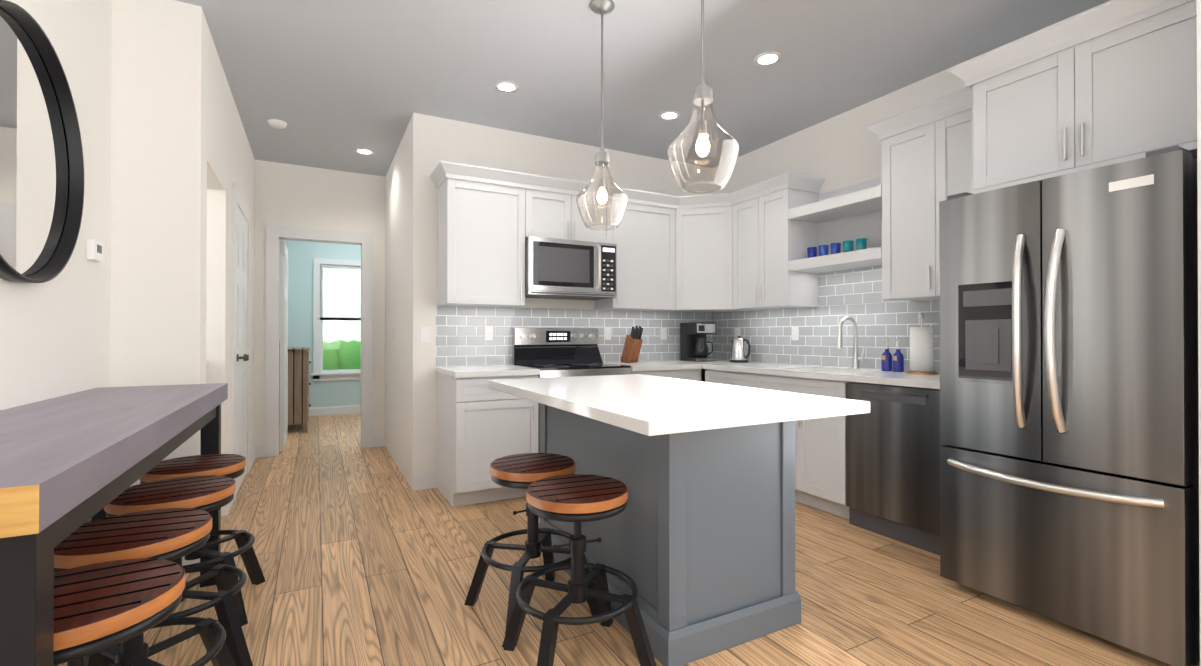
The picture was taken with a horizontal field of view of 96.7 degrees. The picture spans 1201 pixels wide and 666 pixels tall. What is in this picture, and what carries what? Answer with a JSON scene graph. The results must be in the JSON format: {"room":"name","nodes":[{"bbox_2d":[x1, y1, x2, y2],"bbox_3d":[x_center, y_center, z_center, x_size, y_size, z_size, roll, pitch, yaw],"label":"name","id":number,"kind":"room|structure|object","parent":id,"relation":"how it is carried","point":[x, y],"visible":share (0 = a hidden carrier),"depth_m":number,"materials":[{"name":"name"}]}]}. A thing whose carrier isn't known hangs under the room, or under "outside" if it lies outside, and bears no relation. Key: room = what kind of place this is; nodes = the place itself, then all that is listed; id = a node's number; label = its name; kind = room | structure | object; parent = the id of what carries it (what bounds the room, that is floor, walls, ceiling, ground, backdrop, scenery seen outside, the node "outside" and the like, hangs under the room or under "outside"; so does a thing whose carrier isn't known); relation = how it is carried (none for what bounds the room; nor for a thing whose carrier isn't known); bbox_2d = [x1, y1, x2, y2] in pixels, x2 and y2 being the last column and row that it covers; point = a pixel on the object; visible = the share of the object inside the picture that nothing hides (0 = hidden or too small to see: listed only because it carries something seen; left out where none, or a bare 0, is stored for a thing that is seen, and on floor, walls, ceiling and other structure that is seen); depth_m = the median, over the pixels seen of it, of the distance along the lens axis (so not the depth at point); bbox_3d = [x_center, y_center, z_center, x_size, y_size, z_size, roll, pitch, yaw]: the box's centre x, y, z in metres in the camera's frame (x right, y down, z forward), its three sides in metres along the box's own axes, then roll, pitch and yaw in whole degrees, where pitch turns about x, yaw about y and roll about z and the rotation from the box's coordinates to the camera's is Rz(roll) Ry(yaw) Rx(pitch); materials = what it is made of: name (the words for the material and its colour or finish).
{"room":"kitchen","nodes":[
{"label":"kitchen","id":0,"kind":"room"},
{"bbox_2d":[0,0,111,522],"bbox_3d":[-0.966,-0.260,-0.172,0.120,2.860,6.150,0,0,-28],"label":"wall","id":1,"kind":"structure","parent":0,"point":[54,337],"depth_m":2.21,"materials":[{"name":"white paint"}]},
{"bbox_2d":[0,0,83,282],"bbox_3d":[-1.888,-0.601,1.746,0.050,0.870,0.870,0,0,-28],"label":"round mirror","id":2,"kind":"object","parent":1,"relation":"attached to","point":[41,181],"visible":1,"depth_m":1.85,"materials":[{"name":"black metal"}]},
{"bbox_2d":[86,239,102,261],"bbox_3d":[-2.220,-0.360,2.345,0.028,0.085,0.110,0,0,-28],"label":"thermostat","id":3,"kind":"object","parent":1,"relation":"attached to","point":[94,250],"visible":1,"depth_m":2.31,"materials":[{"name":"white plastic"}]},
{"bbox_2d":[182,556,199,565],"bbox_3d":[-0.794,1.109,0.015,0.364,0.125,6.310,0,0,-28],"label":"baseboard","id":4,"kind":"structure","parent":1,"relation":"attached to","point":[186,562],"depth_m":2.69,"materials":[{"name":"white"}]},
{"bbox_2d":[110,0,206,486],"bbox_3d":[-2.297,-0.246,2.700,0.470,2.860,0.170,0,0,-28],"label":"wall","id":5,"kind":"structure","parent":0,"point":[158,193],"depth_m":2.66,"materials":[{"name":"white paint"}]},
{"bbox_2d":[206,24,254,453],"bbox_3d":[-2.885,-0.240,3.984,0.300,2.860,2.650,0,0,-28],"label":"wall","id":6,"kind":"structure","parent":0,"point":[230,159],"depth_m":3.48,"materials":[{"name":"white paint"}]},
{"bbox_2d":[221,500,232,515],"bbox_3d":[-2.637,1.125,3.529,0.315,0.125,0.295,0,0,-28],"label":"baseboard","id":7,"kind":"structure","parent":6,"relation":"attached to","point":[225,509],"depth_m":3.47,"materials":[{"name":"white wood"}]},
{"bbox_2d":[231,183,249,501],"bbox_3d":[-2.861,0.070,4.148,0.138,2.239,0.980,0,0,-28],"label":"door frame","id":8,"kind":"structure","parent":6,"relation":"attached to","point":[238,200],"depth_m":3.79,"materials":[{"name":"white wood"}]},
{"bbox_2d":[236,206,248,493],"bbox_3d":[-2.795,0.123,4.187,0.118,2.120,0.765,0,0,-28],"label":"door leaf","id":9,"kind":"structure","parent":6,"relation":"in","point":[242,348],"depth_m":4.14,"materials":[{"name":"white wood"}]},
{"bbox_2d":[249,444,263,469],"bbox_3d":[-3.149,1.131,4.879,0.079,0.125,0.569,0,0,-28],"label":"baseboard","id":10,"kind":"structure","parent":6,"relation":"attached to","point":[257,451],"depth_m":5.11,"materials":[{"name":"white wood"}]},
{"bbox_2d":[254,160,384,456],"bbox_3d":[-2.831,-0.233,5.446,1.410,2.860,0.120,0,0,-28],"label":"wall","id":11,"kind":"structure","parent":0,"point":[289,195],"depth_m":5.38,"materials":[{"name":"white paint"}]},
{"bbox_2d":[279,240,294,451],"bbox_3d":[-3.334,0.130,5.694,0.118,2.120,0.735,0,0,-28],"label":"door leaf","id":12,"kind":"structure","parent":11,"relation":"in","point":[283,429],"depth_m":5.36,"materials":[{"name":"white wood"}]},
{"bbox_2d":[265,225,372,456],"bbox_3d":[-2.844,0.076,5.438,0.960,2.239,0.156,0,0,-28],"label":"door frame","id":13,"kind":"structure","parent":11,"relation":"attached to","point":[274,234],"depth_m":5.28,"materials":[{"name":"white wood"}]},
{"bbox_2d":[374,434,384,446],"bbox_3d":[-2.332,1.135,5.628,0.109,0.125,0.014,0,0,-28],"label":"baseboard","id":14,"kind":"structure","parent":11,"relation":"attached to","point":[379,440],"depth_m":5.62,"materials":[{"name":"white wood"}]},
{"bbox_2d":[279,239,360,407],"bbox_3d":[-3.281,-0.220,8.322,3.460,2.860,0.120,0,0,-28],"label":"wall","id":15,"kind":"structure","parent":0,"point":[302,255],"depth_m":7.73,"materials":[{"name":"blue paint"}]},
{"bbox_2d":[309,405,360,415],"bbox_3d":[-3.248,1.147,8.255,3.218,0.125,0.014,0,0,-28],"label":"baseboard","id":16,"kind":"structure","parent":15,"relation":"attached to","point":[333,410],"depth_m":7.88,"materials":[{"name":"white wood"}]},
{"bbox_2d":[311,258,360,380],"bbox_3d":[-3.780,-0.196,8.005,0.970,1.800,0.130,0,0,-28],"label":"bedroom window","id":17,"kind":"structure","parent":15,"relation":"in","point":[319,373],"depth_m":7.86,"materials":[{"name":"white"}]},
{"bbox_2d":[321,264,360,316],"bbox_3d":[-3.784,-0.625,8.015,0.744,0.768,0.032,0,0,-28],"label":"window blind","id":18,"kind":"object","parent":17,"relation":"attached to","point":[339,266],"visible":0.71,"depth_m":7.96,"materials":[{"name":"white plastic"}]},
{"bbox_2d":[323,267,360,342],"bbox_3d":[-6.299,-2.018,14.019,8.800,6.690,5.000,0,0,-28],"label":"sky","id":19,"kind":"structure","parent":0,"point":[351,325],"depth_m":11.56,"materials":[{"name":"white"}]},
{"bbox_2d":[385,119,410,468],"bbox_3d":[-1.827,-0.236,4.933,0.120,2.860,1.730,0,0,-28],"label":"wall","id":20,"kind":"structure","parent":0,"point":[397,288],"depth_m":4.75,"materials":[{"name":"white paint"}]},
{"bbox_2d":[397,452,436,490],"bbox_3d":[-1.774,1.132,4.885,0.176,0.125,1.850,0,0,-28],"label":"baseboard","id":21,"kind":"structure","parent":20,"relation":"attached to","point":[421,481],"depth_m":4.09,"materials":[{"name":"white wood"}]},
{"bbox_2d":[410,112,711,473],"bbox_3d":[-0.174,-0.236,4.765,2.880,2.860,0.120,0,0,-28],"label":"wall","id":22,"kind":"structure","parent":0,"point":[435,140],"depth_m":4.17,"materials":[{"name":"white paint"}]},
{"bbox_2d":[420,327,429,341],"bbox_3d":[-1.335,0.010,4.072,0.072,0.116,0.008,0,0,-28],"label":"light switch","id":23,"kind":"object","parent":22,"relation":"attached to","point":[424,334],"visible":1,"depth_m":4.07,"materials":[{"name":"white plastic"}]},
{"bbox_2d":[434,161,529,307],"bbox_3d":[-0.917,-0.710,4.109,0.590,1.000,0.340,0,0,-28],"label":"upper cabinet","id":24,"kind":"object","parent":22,"relation":"attached to","point":[482,226],"depth_m":3.96,"materials":[{"name":"white wood"}]},
{"bbox_2d":[526,174,581,240],"bbox_3d":[-0.460,-0.974,4.353,0.444,0.469,0.340,0,0,-28],"label":"upper cabinet","id":25,"kind":"object","parent":22,"relation":"attached to","point":[549,214],"depth_m":4.20,"materials":[{"name":"white wood"}]},
{"bbox_2d":[525,236,616,299],"bbox_3d":[-0.287,-0.513,4.374,0.766,0.440,0.460,0,0,-28],"label":"microwave","id":26,"kind":"object","parent":25,"relation":"attached to","point":[555,268],"visible":0.98,"depth_m":4.21,"materials":[{"name":"grey metal"}]},
{"bbox_2d":[436,306,711,366],"bbox_3d":[-0.069,0.028,4.747,2.710,0.470,0.008,0,0,-28],"label":"backsplash","id":27,"kind":"structure","parent":22,"relation":"attached to","point":[460,341],"depth_m":4.51,"materials":[{"name":"tile"}]},
{"bbox_2d":[484,326,492,339],"bbox_3d":[-0.899,0.001,4.296,0.072,0.116,0.008,0,0,-28],"label":"electrical outlet","id":28,"kind":"object","parent":27,"relation":"attached to","point":[488,332],"visible":1,"depth_m":4.29,"materials":[{"name":"white plastic"}]},
{"bbox_2d":[604,327,610,339],"bbox_3d":[0.063,0.004,4.808,0.072,0.116,0.008,0,0,-28],"label":"electrical outlet","id":29,"kind":"object","parent":27,"relation":"attached to","point":[607,333],"visible":1,"depth_m":4.80,"materials":[{"name":"white plastic"}]},
{"bbox_2d":[660,327,666,339],"bbox_3d":[0.602,0.005,5.095,0.072,0.116,0.008,0,0,-28],"label":"electrical outlet","id":30,"kind":"object","parent":27,"relation":"attached to","point":[663,333],"visible":1,"depth_m":5.09,"materials":[{"name":"white plastic"}]},
{"bbox_2d":[582,182,613,243],"bbox_3d":[-0.171,-0.973,4.507,0.445,0.469,0.340,0,0,-28],"label":"upper cabinet","id":31,"kind":"object","parent":22,"relation":"attached to","point":[607,236],"depth_m":4.40,"materials":[{"name":"white wood"}]},
{"bbox_2d":[594,187,669,311],"bbox_3d":[0.342,-0.707,4.760,0.700,1.000,0.374,0,0,-28],"label":"upper cabinet","id":32,"kind":"object","parent":22,"relation":"attached to","point":[642,237],"depth_m":4.61,"materials":[{"name":"white wood"}]},
{"bbox_2d":[670,191,733,312],"bbox_3d":[0.964,-0.706,4.885,0.757,1.000,0.738,0,0,-28],"label":"upper cabinet","id":33,"kind":"object","parent":22,"relation":"attached to","point":[705,253],"depth_m":4.71,"materials":[{"name":"white wood"}]},
{"bbox_2d":[58,413,1199,665],"bbox_3d":[-1.070,1.235,2.910,6.800,0.100,12.100,0,0,-28],"label":"floor","id":34,"kind":"structure","parent":0,"point":[368,557],"depth_m":2.40,"materials":[{"name":"brown wood"}]},
{"bbox_2d":[0,383,227,665],"bbox_3d":[-1.574,0.710,1.619,0.486,0.937,2.030,0,0,-28],"label":"bar table","id":35,"kind":"object","parent":34,"relation":"on","point":[71,463],"visible":0.73,"depth_m":1.11,"materials":[{"name":"grey wood"}]},
{"bbox_2d":[53,558,184,665],"bbox_3d":[-1.103,0.861,1.121,0.458,0.631,0.458,0,0,-34],"label":"stool","id":36,"kind":"object","parent":34,"relation":"on","point":[100,607],"visible":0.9,"depth_m":1.10,"materials":[{"name":"brown wood"}]},
{"bbox_2d":[54,508,235,665],"bbox_3d":[-1.316,0.863,1.500,0.458,0.631,0.458,0,0,-21],"label":"stool","id":37,"kind":"object","parent":34,"relation":"on","point":[170,534],"visible":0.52,"depth_m":1.49,"materials":[{"name":"brown wood"}]},
{"bbox_2d":[102,475,252,665],"bbox_3d":[-1.512,0.865,1.889,0.458,0.631,0.458,0,0,-37],"label":"stool","id":38,"kind":"object","parent":34,"relation":"on","point":[208,493],"visible":0.58,"depth_m":1.85,"materials":[{"name":"brown wood"}]},
{"bbox_2d":[120,454,264,645],"bbox_3d":[-1.725,0.867,2.268,0.458,0.631,0.458,0,0,-23],"label":"stool","id":39,"kind":"object","parent":34,"relation":"on","point":[232,466],"visible":0.52,"depth_m":2.25,"materials":[{"name":"brown wood"}]},
{"bbox_2d":[279,347,310,431],"bbox_3d":[-3.982,0.698,6.800,0.515,1.010,1.040,0,0,-28],"label":"dresser","id":40,"kind":"object","parent":34,"relation":"on","point":[299,405],"visible":0.58,"depth_m":6.42,"materials":[{"name":"brown wood"}]},
{"bbox_2d":[437,372,537,506],"bbox_3d":[-0.851,0.745,3.978,0.588,0.890,0.620,0,0,-28],"label":"base cabinet","id":41,"kind":"object","parent":34,"relation":"on","point":[481,426],"depth_m":3.70,"materials":[{"name":"white wood"}]},
{"bbox_2d":[436,365,539,379],"bbox_3d":[-0.848,0.280,3.961,0.600,0.040,0.639,0,0,-28],"label":"countertop","id":42,"kind":"structure","parent":41,"relation":"on","point":[460,372],"depth_m":3.76,"materials":[{"name":"white stone"}]},
{"bbox_2d":[464,453,598,650],"bbox_3d":[-0.289,0.867,2.285,0.458,0.631,0.458,0,0,-35],"label":"stool","id":43,"kind":"object","parent":34,"relation":"on","point":[523,471],"visible":0.81,"depth_m":2.25,"materials":[{"name":"brown wood"}]},
{"bbox_2d":[512,328,630,452],"bbox_3d":[-0.227,0.574,4.258,0.766,1.235,0.695,0,0,-28],"label":"range","id":44,"kind":"object","parent":34,"relation":"on","point":[560,352],"visible":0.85,"depth_m":4.39,"materials":[{"name":"silver metal"}]},
{"bbox_2d":[502,474,656,665],"bbox_3d":[-0.083,0.865,1.908,0.458,0.631,0.458,0,0,-22],"label":"stool","id":45,"kind":"object","parent":34,"relation":"on","point":[577,499],"visible":1,"depth_m":1.84,"materials":[{"name":"brown wood"}]},
{"bbox_2d":[631,368,679,378],"bbox_3d":[0.285,0.748,4.583,0.438,0.890,0.620,0,0,-28],"label":"base cabinet","id":46,"kind":"object","parent":34,"relation":"on","point":[676,375],"depth_m":4.35,"materials":[{"name":"white wood"}]},
{"bbox_2d":[538,402,800,665],"bbox_3d":[0.229,0.738,2.581,0.660,0.890,1.270,0,0,-28],"label":"kitchen island","id":47,"kind":"object","parent":34,"relation":"on","point":[696,535],"depth_m":2.05,"materials":[{"name":"grey wood"}]},
{"bbox_2d":[488,374,869,437],"bbox_3d":[0.187,0.271,2.400,0.956,0.041,1.570,0,0,-28],"label":"island countertop","id":48,"kind":"structure","parent":47,"relation":"on","point":[650,406],"depth_m":1.93,"materials":[{"name":"white stone"}]},
{"bbox_2d":[680,368,701,380],"bbox_3d":[0.574,0.748,4.737,0.335,0.890,0.620,0,0,-28],"label":"base cabinet","id":49,"kind":"object","parent":34,"relation":"on","point":[694,374],"depth_m":4.51,"materials":[{"name":"white wood"}]},
{"bbox_2d":[604,360,751,371],"bbox_3d":[0.685,0.284,4.778,1.326,0.040,0.639,0,0,-28],"label":"countertop","id":50,"kind":"structure","parent":49,"relation":"on","point":[640,366],"depth_m":4.44,"materials":[{"name":"white stone"}]},
{"bbox_2d":[621,326,642,362],"bbox_3d":[0.281,0.099,4.696,0.100,0.326,0.236,0,0,-28],"label":"knife block","id":51,"kind":"object","parent":50,"relation":"on","point":[632,347],"visible":1,"depth_m":4.65,"materials":[{"name":"brown wood"}]},
{"bbox_2d":[680,322,715,361],"bbox_3d":[0.928,0.084,5.076,0.240,0.360,0.244,0,0,-28],"label":"coffee maker","id":52,"kind":"object","parent":50,"relation":"on","point":[693,342],"visible":0.98,"depth_m":5.01,"materials":[{"name":"black plastic"}]},
{"bbox_2d":[730,336,750,362],"bbox_3d":[1.256,0.144,4.780,0.164,0.237,0.236,0,0,-28],"label":"kettle","id":53,"kind":"object","parent":50,"relation":"on","point":[740,350],"visible":1,"depth_m":4.73,"materials":[{"name":"silver metal"}]},
{"bbox_2d":[705,370,745,386],"bbox_3d":[1.311,0.747,4.371,0.620,0.890,0.654,0,0,-28],"label":"base cabinet","id":54,"kind":"object","parent":34,"relation":"on","point":[727,377],"depth_m":4.29,"materials":[{"name":"white wood"}]},
{"bbox_2d":[746,370,909,518],"bbox_3d":[1.602,0.744,3.826,0.620,0.890,0.820,0,0,-28],"label":"base cabinet","id":55,"kind":"object","parent":34,"relation":"on","point":[820,463],"depth_m":3.51,"materials":[{"name":"white wood"}]},
{"bbox_2d":[702,362,939,388],"bbox_3d":[1.624,0.279,3.748,0.639,0.040,2.057,0,0,-28],"label":"countertop","id":56,"kind":"structure","parent":55,"relation":"on","point":[831,374],"depth_m":3.51,"materials":[{"name":"white stone"}]},
{"bbox_2d":[836,316,865,368],"bbox_3d":[1.780,0.069,3.799,0.227,0.378,0.099,0,0,-28],"label":"faucet","id":57,"kind":"object","parent":56,"relation":"on","point":[856,358],"visible":0.98,"depth_m":3.83,"materials":[{"name":"silver metal"}]},
{"bbox_2d":[881,339,891,370],"bbox_3d":[1.933,0.148,3.608,0.073,0.217,0.066,0,0,-28],"label":"soap bottle","id":58,"kind":"object","parent":56,"relation":"on","point":[886,360],"visible":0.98,"depth_m":3.59,"materials":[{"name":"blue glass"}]},
{"bbox_2d":[893,339,903,371],"bbox_3d":[1.970,0.148,3.537,0.073,0.217,0.066,0,0,-28],"label":"soap bottle","id":59,"kind":"object","parent":56,"relation":"on","point":[898,361],"visible":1,"depth_m":3.52,"materials":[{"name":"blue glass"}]},
{"bbox_2d":[906,313,937,374],"bbox_3d":[2.023,0.065,3.362,0.170,0.381,0.170,0,0,-28],"label":"paper towel holder","id":60,"kind":"object","parent":56,"relation":"on","point":[921,349],"visible":0.98,"depth_m":3.31,"materials":[{"name":"white paper"}]},
{"bbox_2d":[846,382,945,554],"bbox_3d":[1.921,0.744,3.185,0.612,0.885,0.594,0,0,-28],"label":"dishwasher","id":61,"kind":"object","parent":34,"relation":"on","point":[893,444],"visible":0.69,"depth_m":3.03,"materials":[{"name":"grey metal"}]},
{"bbox_2d":[939,145,1199,665],"bbox_3d":[2.142,0.270,2.344,1.006,1.825,0.798,0,0,-28],"label":"refrigerator","id":62,"kind":"object","parent":34,"relation":"on","point":[1069,438],"visible":1,"depth_m":2.04,"materials":[{"name":"grey metal"}]},
{"bbox_2d":[175,0,1108,176],"bbox_3d":[-1.070,-1.725,2.924,6.800,0.100,12.100,0,0,-28],"label":"ceiling","id":63,"kind":"structure","parent":0,"point":[333,84],"depth_m":3.30,"materials":[{"name":"grey paint"}]},
{"bbox_2d":[268,119,286,128],"bbox_3d":[-2.558,-1.651,4.227,0.132,0.035,0.132,0,0,-28],"label":"smoke detector","id":64,"kind":"object","parent":63,"relation":"attached to","point":[277,123],"visible":1,"depth_m":4.19,"materials":[{"name":"white plastic"}]},
{"bbox_2d":[354,148,373,154],"bbox_3d":[-2.163,-1.662,4.891,0.168,0.005,0.168,0,0,-28],"label":"recessed light","id":65,"kind":"object","parent":63,"relation":"in","point":[363,151],"visible":0.96,"depth_m":4.89,"materials":[{"name":"white"}]},
{"bbox_2d":[494,81,518,92],"bbox_3d":[-0.636,-1.668,3.619,0.168,0.005,0.168,0,0,-28],"label":"recessed light","id":66,"kind":"object","parent":63,"relation":"in","point":[506,86],"visible":1,"depth_m":3.61,"materials":[{"name":"white"}]},
{"bbox_2d":[576,0,627,230],"bbox_3d":[0.008,-1.105,2.725,0.266,1.139,0.266,0,0,-28],"label":"pendant light","id":67,"kind":"object","parent":63,"relation":"hanging from","point":[602,8],"visible":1,"depth_m":2.71,"materials":[{"name":"clear glass"}]},
{"bbox_2d":[658,111,679,119],"bbox_3d":[0.528,-1.666,4.092,0.168,0.005,0.168,0,0,-28],"label":"recessed light","id":68,"kind":"object","parent":63,"relation":"in","point":[669,115],"visible":1,"depth_m":4.09,"materials":[{"name":"white plastic"}]},
{"bbox_2d":[667,0,738,192],"bbox_3d":[0.389,-1.114,2.032,0.266,1.129,0.266,0,0,-28],"label":"pendant light","id":69,"kind":"object","parent":63,"relation":"hanging from","point":[702,95],"visible":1,"depth_m":2.02,"materials":[{"name":"clear glass"}]},
{"bbox_2d":[753,52,781,65],"bbox_3d":[1.019,-1.670,3.255,0.168,0.005,0.168,0,0,-28],"label":"recessed light","id":70,"kind":"object","parent":63,"relation":"in","point":[767,58],"visible":1,"depth_m":3.25,"materials":[{"name":"white"}]},
{"bbox_2d":[807,247,816,257],"bbox_3d":[1.628,-0.604,4.106,0.074,0.105,0.074,0,0,-28],"label":"tumbler","id":71,"kind":"object","parent":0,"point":[811,251],"visible":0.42,"depth_m":4.08,"materials":[{"name":"blue glass"}]},
{"bbox_2d":[818,245,828,255],"bbox_3d":[1.677,-0.604,4.014,0.074,0.105,0.074,0,0,-28],"label":"tumbler","id":72,"kind":"object","parent":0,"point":[823,250],"visible":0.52,"depth_m":3.98,"materials":[{"name":"blue glass"}]},
{"bbox_2d":[830,243,840,253],"bbox_3d":[1.727,-0.604,3.921,0.074,0.105,0.074,0,0,-28],"label":"tumbler","id":73,"kind":"object","parent":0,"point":[835,248],"visible":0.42,"depth_m":3.89,"materials":[{"name":"blue glass"}]},
{"bbox_2d":[843,240,853,251],"bbox_3d":[1.776,-0.605,3.828,0.074,0.105,0.074,0,0,-28],"label":"tumbler","id":74,"kind":"object","parent":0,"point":[848,245],"visible":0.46,"depth_m":3.80,"materials":[{"name":"teal glass"}]},
{"bbox_2d":[855,238,866,249],"bbox_3d":[1.825,-0.605,3.736,0.074,0.105,0.074,0,0,-28],"label":"tumbler","id":75,"kind":"object","parent":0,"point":[861,243],"visible":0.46,"depth_m":3.71,"materials":[{"name":"teal glass"}]},
{"bbox_2d":[712,0,1194,369],"bbox_3d":[2.020,-0.241,3.837,0.120,2.860,3.820,0,0,-28],"label":"wall","id":76,"kind":"structure","parent":0,"point":[844,149],"depth_m":4.07,"materials":[{"name":"white paint"}]},
{"bbox_2d":[734,181,761,310],"bbox_3d":[1.351,-0.707,4.564,0.376,1.000,0.428,0,0,-28],"label":"upper cabinet","id":77,"kind":"object","parent":76,"relation":"attached to","point":[748,214],"depth_m":4.47,"materials":[{"name":"white wood"}]},
{"bbox_2d":[762,172,821,309],"bbox_3d":[1.498,-0.709,4.325,0.340,1.000,0.367,0,0,-28],"label":"upper cabinet","id":78,"kind":"object","parent":76,"relation":"attached to","point":[784,240],"depth_m":4.17,"materials":[{"name":"white wood"}]},
{"bbox_2d":[712,300,939,372],"bbox_3d":[1.767,0.025,4.175,0.008,0.470,2.726,0,0,-28],"label":"backsplash","id":79,"kind":"structure","parent":76,"relation":"attached to","point":[766,334],"depth_m":4.16,"materials":[{"name":"tile"}]},
{"bbox_2d":[734,327,739,337],"bbox_3d":[1.293,0.005,5.046,0.008,0.116,0.072,0,0,-28],"label":"electrical outlet","id":80,"kind":"object","parent":79,"relation":"attached to","point":[736,331],"visible":0.75,"depth_m":5.05,"materials":[{"name":"white plastic"}]},
{"bbox_2d":[791,326,798,339],"bbox_3d":[1.617,0.002,4.438,0.008,0.116,0.072,0,0,-28],"label":"electrical outlet","id":81,"kind":"object","parent":79,"relation":"attached to","point":[794,332],"visible":1,"depth_m":4.43,"materials":[{"name":"white plastic"}]},
{"bbox_2d":[818,265,906,306],"bbox_3d":[1.913,-0.344,3.902,0.008,0.265,0.761,0,0,-28],"label":"backsplash","id":82,"kind":"structure","parent":76,"relation":"attached to","point":[853,286],"depth_m":3.98,"materials":[{"name":"tile"}]},
{"bbox_2d":[876,92,963,300],"bbox_3d":[2.102,-0.774,3.192,0.340,1.121,0.669,0,0,-28],"label":"upper cabinet","id":83,"kind":"object","parent":76,"relation":"attached to","point":[922,166],"depth_m":3.21,"materials":[{"name":"white wood"}]},
{"bbox_2d":[964,0,1196,193],"bbox_3d":[2.326,-1.010,2.453,0.640,0.656,0.846,0,0,-28],"label":"upper cabinet","id":84,"kind":"object","parent":76,"relation":"attached to","point":[1127,93],"depth_m":2.27,"materials":[{"name":"white wood"}]},
{"bbox_2d":[1196,0,1200,665],"bbox_3d":[2.440,-0.250,1.962,0.900,2.860,0.115,0,0,-28],"label":"wall","id":85,"kind":"structure","parent":0,"point":[1198,4],"depth_m":1.80,"materials":[{"name":"white paint"}]},
{"label":"outside","id":86,"kind":"structure","parent":0,"visible":0},
{"bbox_2d":[323,340,360,369],"bbox_3d":[-4.254,0.714,10.167,14.000,1.190,3.700,0,0,-28],"label":"garden","id":87,"kind":"object","parent":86,"point":[337,349],"depth_m":8.96,"materials":[{"name":"green plant"}]}
]}

